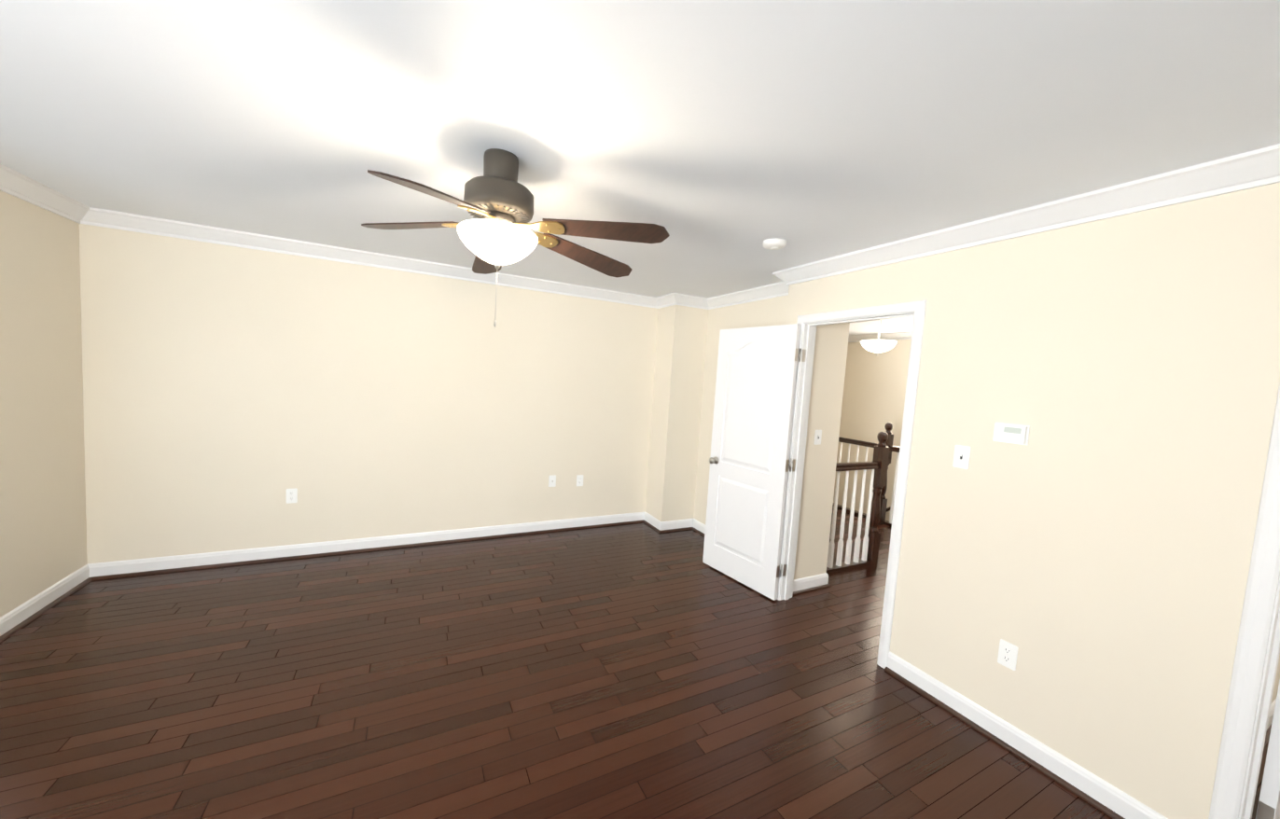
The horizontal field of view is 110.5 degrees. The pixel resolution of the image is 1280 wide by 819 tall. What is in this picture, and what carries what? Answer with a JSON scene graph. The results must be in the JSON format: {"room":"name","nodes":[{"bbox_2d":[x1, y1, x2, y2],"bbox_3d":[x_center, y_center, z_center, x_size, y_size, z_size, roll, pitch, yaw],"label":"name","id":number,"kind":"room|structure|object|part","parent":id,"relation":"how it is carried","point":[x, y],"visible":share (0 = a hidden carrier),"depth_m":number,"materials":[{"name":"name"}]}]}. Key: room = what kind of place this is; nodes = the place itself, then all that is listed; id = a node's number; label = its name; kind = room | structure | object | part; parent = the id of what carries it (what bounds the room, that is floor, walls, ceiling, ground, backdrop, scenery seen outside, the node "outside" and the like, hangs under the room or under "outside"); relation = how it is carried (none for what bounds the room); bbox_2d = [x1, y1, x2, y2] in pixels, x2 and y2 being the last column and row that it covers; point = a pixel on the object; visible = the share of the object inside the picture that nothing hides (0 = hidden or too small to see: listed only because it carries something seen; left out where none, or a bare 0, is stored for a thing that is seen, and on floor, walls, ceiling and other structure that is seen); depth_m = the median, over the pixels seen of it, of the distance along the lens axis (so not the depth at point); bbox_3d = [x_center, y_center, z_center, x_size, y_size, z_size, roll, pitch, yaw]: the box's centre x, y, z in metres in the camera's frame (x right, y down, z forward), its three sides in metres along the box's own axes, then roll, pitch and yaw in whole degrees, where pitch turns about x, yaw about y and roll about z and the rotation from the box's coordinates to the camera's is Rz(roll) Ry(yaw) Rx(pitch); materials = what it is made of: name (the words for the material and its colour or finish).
{"room":"empty bedroom","nodes":[
{"label":"empty bedroom","id":0,"kind":"room"},
{"bbox_2d":[0,190,87,617],"bbox_3d":[-2.602,0.150,0.745,0.115,2.440,4.835,2,5,-27],"label":"wall","id":1,"kind":"structure","parent":0,"point":[43,533],"depth_m":2.57,"materials":[{"name":"beige paint"}]},
{"bbox_2d":[0,163,89,224],"bbox_3d":[-2.439,-1.014,0.710,0.088,0.095,4.835,2,5,-27],"label":"crown molding","id":2,"kind":"structure","parent":1,"relation":"attached to","point":[13,183],"depth_m":2.48,"materials":[{"name":"white wood"}]},
{"bbox_2d":[0,576,93,642],"bbox_3d":[-2.609,1.358,0.857,0.031,0.019,4.821,2,5,-27],"label":"trim","id":3,"kind":"structure","parent":1,"relation":"attached to","point":[62,597],"depth_m":2.60,"materials":[{"name":"brown wood"}]},
{"bbox_2d":[0,563,93,636],"bbox_3d":[-2.617,1.313,0.856,0.014,0.108,4.835,2,5,-27],"label":"baseboard","id":4,"kind":"structure","parent":1,"relation":"attached to","point":[28,608],"depth_m":2.62,"materials":[{"name":"white wood"}]},
{"bbox_2d":[78,223,658,563],"bbox_3d":[-1.611,-0.019,4.033,4.890,2.440,0.115,2,5,-27],"label":"wall","id":5,"kind":"structure","parent":0,"point":[231,395],"depth_m":3.53,"materials":[{"name":"beige paint"}]},
{"bbox_2d":[285,488,297,503],"bbox_3d":[-2.719,0.675,3.464,0.070,0.115,0.008,2,5,-27],"label":"electrical outlet plate","id":6,"kind":"object","parent":5,"relation":"attached to","point":[291,493],"depth_m":3.46,"materials":[{"name":"white plastic"}]},
{"bbox_2d":[93,520,641,580],"bbox_3d":[-1.807,1.190,3.966,4.186,0.019,0.017,2,5,-27],"label":"trim","id":7,"kind":"structure","parent":5,"relation":"attached to","point":[634,521],"depth_m":3.61,"materials":[{"name":"brown wood"}]},
{"bbox_2d":[93,511,645,576],"bbox_3d":[-1.818,1.144,3.972,4.230,0.108,0.014,2,5,-27],"label":"baseboard","id":8,"kind":"structure","parent":5,"relation":"attached to","point":[117,567],"depth_m":3.62,"materials":[{"name":"white wood"}]},
{"bbox_2d":[89,207,664,308],"bbox_3d":[-1.626,-1.180,3.783,4.170,0.095,0.105,2,5,-27],"label":"crown molding","id":9,"kind":"structure","parent":5,"relation":"attached to","point":[99,217],"depth_m":3.42,"materials":[{"name":"white wood"}]},
{"bbox_2d":[548,474,556,486],"bbox_3d":[-0.871,0.714,4.417,0.070,0.115,0.014,2,5,-27],"label":"outlet plate","id":10,"kind":"object","parent":5,"relation":"attached to","point":[551,480],"visible":1,"depth_m":4.42,"materials":[{"name":"white plastic"}]},
{"bbox_2d":[576,474,583,486],"bbox_3d":[-0.616,0.730,4.553,0.070,0.115,0.008,2,5,-27],"label":"electrical outlet plate","id":11,"kind":"object","parent":5,"relation":"attached to","point":[579,478],"depth_m":4.55,"materials":[{"name":"white plastic"}]},
{"bbox_2d":[0,507,1268,818],"bbox_3d":[1.058,1.550,2.378,8.180,0.120,5.765,2,5,-27],"label":"floor","id":12,"kind":"structure","parent":0,"point":[640,670],"depth_m":2.13,"materials":[{"name":"brown wood"}]},
{"bbox_2d":[826,430,893,573],"bbox_3d":[1.775,0.810,3.891,1.030,1.232,0.085,2,5,-27],"label":"stair railing","id":13,"kind":"object","parent":12,"relation":"on","point":[878,465],"depth_m":4.05,"materials":[{"name":"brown wood"}]},
{"bbox_2d":[884,422,900,527],"bbox_3d":[2.880,0.754,5.675,0.090,1.232,2.245,2,5,-27],"label":"stair railing","id":14,"kind":"object","parent":12,"relation":"on","point":[888,426],"depth_m":5.32,"materials":[{"name":"brown wood"}]},
{"bbox_2d":[0,0,1279,335],"bbox_3d":[1.077,-1.016,2.472,8.180,0.100,6.380,2,5,-27],"label":"ceiling","id":15,"kind":"structure","parent":0,"point":[720,140],"depth_m":1.44,"materials":[{"name":"white paint"}]},
{"bbox_2d":[361,148,669,327],"bbox_3d":[-0.536,-0.684,1.904,1.191,0.682,1.274,2,5,-27],"label":"ceiling fan","id":16,"kind":"object","parent":15,"relation":"hanging from","point":[496,190],"depth_m":1.76,"materials":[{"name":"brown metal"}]},
{"bbox_3d":[-0.582,-0.660,1.818,0.314,0.132,0.314,2,5,-27],"label":"ceiling fan shade","id":17,"kind":"part","parent":16,"relation":"part of","materials":[{"name":"white glass"}]},
{"bbox_2d":[763,237,786,250],"bbox_3d":[0.796,-0.974,2.631,0.134,0.042,0.134,2,5,-27],"label":"smoke detector","id":18,"kind":"object","parent":15,"relation":"attached to","point":[774,243],"visible":1,"depth_m":2.59,"materials":[{"name":"white plastic"}]},
{"bbox_2d":[860,320,896,355],"bbox_3d":[2.563,-0.805,4.756,0.350,0.455,0.350,2,5,-27],"label":"pendant light","id":19,"kind":"object","parent":15,"relation":"hanging from","point":[877,346],"visible":0.85,"depth_m":4.67,"materials":[{"name":"white glass"}]},
{"bbox_2d":[645,305,708,521],"bbox_3d":[0.388,0.052,4.803,0.400,2.440,0.359,2,5,-27],"label":"wall","id":20,"kind":"structure","parent":0,"point":[677,387],"depth_m":4.66,"materials":[{"name":"beige paint"}]},
{"bbox_2d":[641,519,656,530],"bbox_3d":[0.122,1.254,4.773,0.017,0.019,0.300,2,5,-27],"label":"trim","id":21,"kind":"structure","parent":20,"relation":"attached to","point":[643,521],"depth_m":4.80,"materials":[{"name":"brown wood"}]},
{"bbox_2d":[641,512,656,528],"bbox_3d":[0.132,1.208,4.789,0.014,0.108,0.300,2,5,-27],"label":"baseboard","id":22,"kind":"structure","parent":20,"relation":"attached to","point":[649,519],"depth_m":4.80,"materials":[{"name":"white wood"}]},
{"bbox_2d":[656,527,690,532],"bbox_3d":[0.374,1.275,4.693,0.391,0.019,0.017,2,5,-27],"label":"trim","id":23,"kind":"structure","parent":20,"relation":"attached to","point":[688,528],"depth_m":4.68,"materials":[{"name":"brown wood"}]},
{"bbox_2d":[656,518,694,530],"bbox_3d":[0.377,1.230,4.707,0.374,0.108,0.014,2,5,-27],"label":"baseboard","id":24,"kind":"structure","parent":20,"relation":"attached to","point":[679,523],"depth_m":4.69,"materials":[{"name":"white wood"}]},
{"bbox_2d":[664,292,709,309],"bbox_3d":[0.476,-1.097,4.486,0.388,0.095,0.102,2,5,-27],"label":"crown molding","id":25,"kind":"structure","parent":20,"relation":"attached to","point":[674,299],"depth_m":4.49,"materials":[{"name":"white wood"}]},
{"bbox_2d":[693,295,788,524],"bbox_3d":[0.766,0.088,4.631,0.115,2.440,2.475,2,5,-27],"label":"wall","id":26,"kind":"structure","parent":0,"point":[768,312],"depth_m":4.56,"materials":[{"name":"beige paint"}]},
{"bbox_2d":[690,527,704,536],"bbox_3d":[0.868,1.341,4.198,0.017,0.019,1.358,2,5,-27],"label":"trim","id":27,"kind":"structure","parent":26,"relation":"attached to","point":[692,528],"depth_m":4.69,"materials":[{"name":"brown wood"}]},
{"bbox_2d":[690,518,705,533],"bbox_3d":[0.885,1.297,4.200,0.014,0.108,1.386,2,5,-27],"label":"baseboard","id":28,"kind":"structure","parent":26,"relation":"attached to","point":[698,525],"depth_m":4.70,"materials":[{"name":"white wood"}]},
{"bbox_2d":[705,284,788,309],"bbox_3d":[0.992,-1.032,4.017,0.100,0.095,1.386,2,5,-27],"label":"crown molding","id":29,"kind":"structure","parent":26,"relation":"attached to","point":[760,293],"depth_m":4.08,"materials":[{"name":"white wood"}]},
{"bbox_2d":[785,282,849,579],"bbox_3d":[1.309,0.205,3.451,0.540,2.440,0.130,2,5,-27],"label":"wall","id":30,"kind":"structure","parent":0,"point":[825,414],"depth_m":3.44,"materials":[{"name":"beige paint"}]},
{"bbox_2d":[793,572,828,591],"bbox_3d":[1.335,1.374,3.504,0.419,0.108,0.014,2,5,-27],"label":"baseboard","id":31,"kind":"structure","parent":30,"relation":"attached to","point":[816,580],"depth_m":3.50,"materials":[{"name":"white wood"}]},
{"bbox_2d":[792,584,830,596],"bbox_3d":[1.344,1.419,3.504,0.436,0.019,0.032,2,5,-27],"label":"trim","id":32,"kind":"structure","parent":30,"relation":"attached to","point":[827,585],"depth_m":3.49,"materials":[{"name":"brown wood"}]},
{"bbox_2d":[813,430,821,445],"bbox_3d":[1.368,0.212,3.402,0.070,0.115,0.013,2,5,-27],"label":"switch plate","id":33,"kind":"object","parent":30,"relation":"attached to","point":[818,433],"depth_m":3.40,"materials":[{"name":"white plastic"}]},
{"bbox_2d":[833,489,890,521],"bbox_3d":[3.171,2.568,6.077,1.150,2.400,2.570,2,5,-27],"label":"wall","id":34,"kind":"structure","parent":0,"point":[856,503],"depth_m":6.74,"materials":[{"name":"beige paint"}]},
{"bbox_2d":[834,339,911,506],"bbox_3d":[4.166,0.260,5.214,0.115,2.440,4.345,2,5,-27],"label":"wall","id":35,"kind":"structure","parent":0,"point":[874,393],"depth_m":6.56,"materials":[{"name":"beige paint"}]},
{"bbox_2d":[848,331,911,342],"bbox_3d":[4.149,-0.910,5.085,0.088,0.095,4.345,2,5,-27],"label":"crown molding","id":36,"kind":"structure","parent":35,"relation":"attached to","point":[894,336],"depth_m":6.35,"materials":[{"name":"white wood"}]},
{"bbox_2d":[799,182,1279,818],"bbox_3d":[1.851,0.346,1.935,0.115,2.440,3.075,2,5,-27],"label":"wall","id":37,"kind":"structure","parent":0,"point":[1087,550],"depth_m":1.79,"materials":[{"name":"beige paint"}]},
{"bbox_2d":[702,323,801,600],"bbox_3d":[0.831,0.367,3.516,0.222,2.025,0.763,2,5,-27],"label":"door","id":38,"kind":"structure","parent":37,"relation":"in","point":[753,410],"depth_m":3.46,"materials":[{"name":"white wood"}]},
{"bbox_2d":[782,348,806,576],"bbox_3d":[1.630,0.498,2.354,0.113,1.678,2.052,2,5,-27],"label":"hinge leaves","id":39,"kind":"object","parent":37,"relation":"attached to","point":[794,461],"visible":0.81,"depth_m":3.24,"materials":[{"name":"grey metal"}]},
{"bbox_2d":[777,299,926,668],"bbox_3d":[1.342,0.412,2.916,0.151,2.107,0.903,2,5,-27],"label":"door frame","id":40,"kind":"structure","parent":37,"relation":"attached to","point":[810,323],"depth_m":2.76,"materials":[{"name":"white wood"}]},
{"bbox_2d":[952,445,971,469],"bbox_3d":[1.622,0.239,2.242,0.013,0.115,0.070,2,5,-27],"label":"switch plate","id":41,"kind":"object","parent":37,"relation":"attached to","point":[961,456],"depth_m":2.24,"materials":[{"name":"white plastic"}]},
{"bbox_2d":[884,667,1125,818],"bbox_3d":[1.673,1.543,2.045,0.017,0.019,1.148,2,5,-27],"label":"trim","id":42,"kind":"structure","parent":37,"relation":"attached to","point":[1101,807],"depth_m":2.01,"materials":[{"name":"brown wood"}]},
{"bbox_2d":[997,639,1018,670],"bbox_3d":[1.701,1.135,2.053,0.008,0.115,0.070,2,5,-27],"label":"electrical outlet plate","id":43,"kind":"object","parent":37,"relation":"attached to","point":[1008,654],"depth_m":2.05,"materials":[{"name":"white plastic"}]},
{"bbox_2d":[992,422,1029,445],"bbox_3d":[1.716,0.112,2.058,0.024,0.090,0.132,2,5,-27],"label":"thermostat","id":44,"kind":"object","parent":37,"relation":"attached to","point":[1012,434],"visible":0.98,"depth_m":2.05,"materials":[{"name":"white plastic"}]},
{"bbox_2d":[768,143,1279,289],"bbox_3d":[1.742,-0.844,2.007,0.108,0.095,3.068,2,5,-27],"label":"crown molding","id":45,"kind":"structure","parent":37,"relation":"attached to","point":[1256,168],"depth_m":1.84,"materials":[{"name":"white wood"}]},
{"bbox_2d":[886,651,1168,818],"bbox_3d":[1.690,1.499,2.048,0.014,0.108,1.148,2,5,-27],"label":"baseboard","id":46,"kind":"structure","parent":37,"relation":"attached to","point":[1095,787],"depth_m":1.96,"materials":[{"name":"white wood"}]},
{"bbox_2d":[1208,381,1279,818],"bbox_3d":[2.273,0.598,1.108,0.151,2.107,0.886,2,5,-27],"label":"door frame","id":47,"kind":"structure","parent":37,"relation":"attached to","point":[1247,709],"depth_m":1.46,"materials":[{"name":"white wood"}]},
{"bbox_2d":[1255,680,1279,818],"bbox_3d":[2.530,0.609,1.585,0.760,2.025,0.172,2,5,-27],"label":"closet door","id":48,"kind":"structure","parent":37,"relation":"in","point":[1269,804],"depth_m":1.50,"materials":[{"name":"white wood"}]},
{"bbox_2d":[1270,654,1279,704],"bbox_3d":[3.603,0.421,2.421,3.445,2.440,0.115,2,5,-27],"label":"wall","id":49,"kind":"structure","parent":0,"point":[1276,685],"depth_m":2.31,"materials":[{"name":"beige paint"}]},
{"bbox_2d":[1263,724,1271,748],"bbox_3d":[2.825,1.614,2.053,1.781,0.019,0.017,2,5,-27],"label":"trim","id":50,"kind":"structure","parent":49,"relation":"attached to","point":[1268,732],"depth_m":2.20,"materials":[{"name":"brown wood"}]},
{"bbox_2d":[1266,698,1276,729],"bbox_3d":[2.827,1.569,2.067,1.795,0.108,0.014,2,5,-27],"label":"baseboard","id":51,"kind":"structure","parent":49,"relation":"attached to","point":[1273,705],"depth_m":2.27,"materials":[{"name":"white wood"}]}
]}

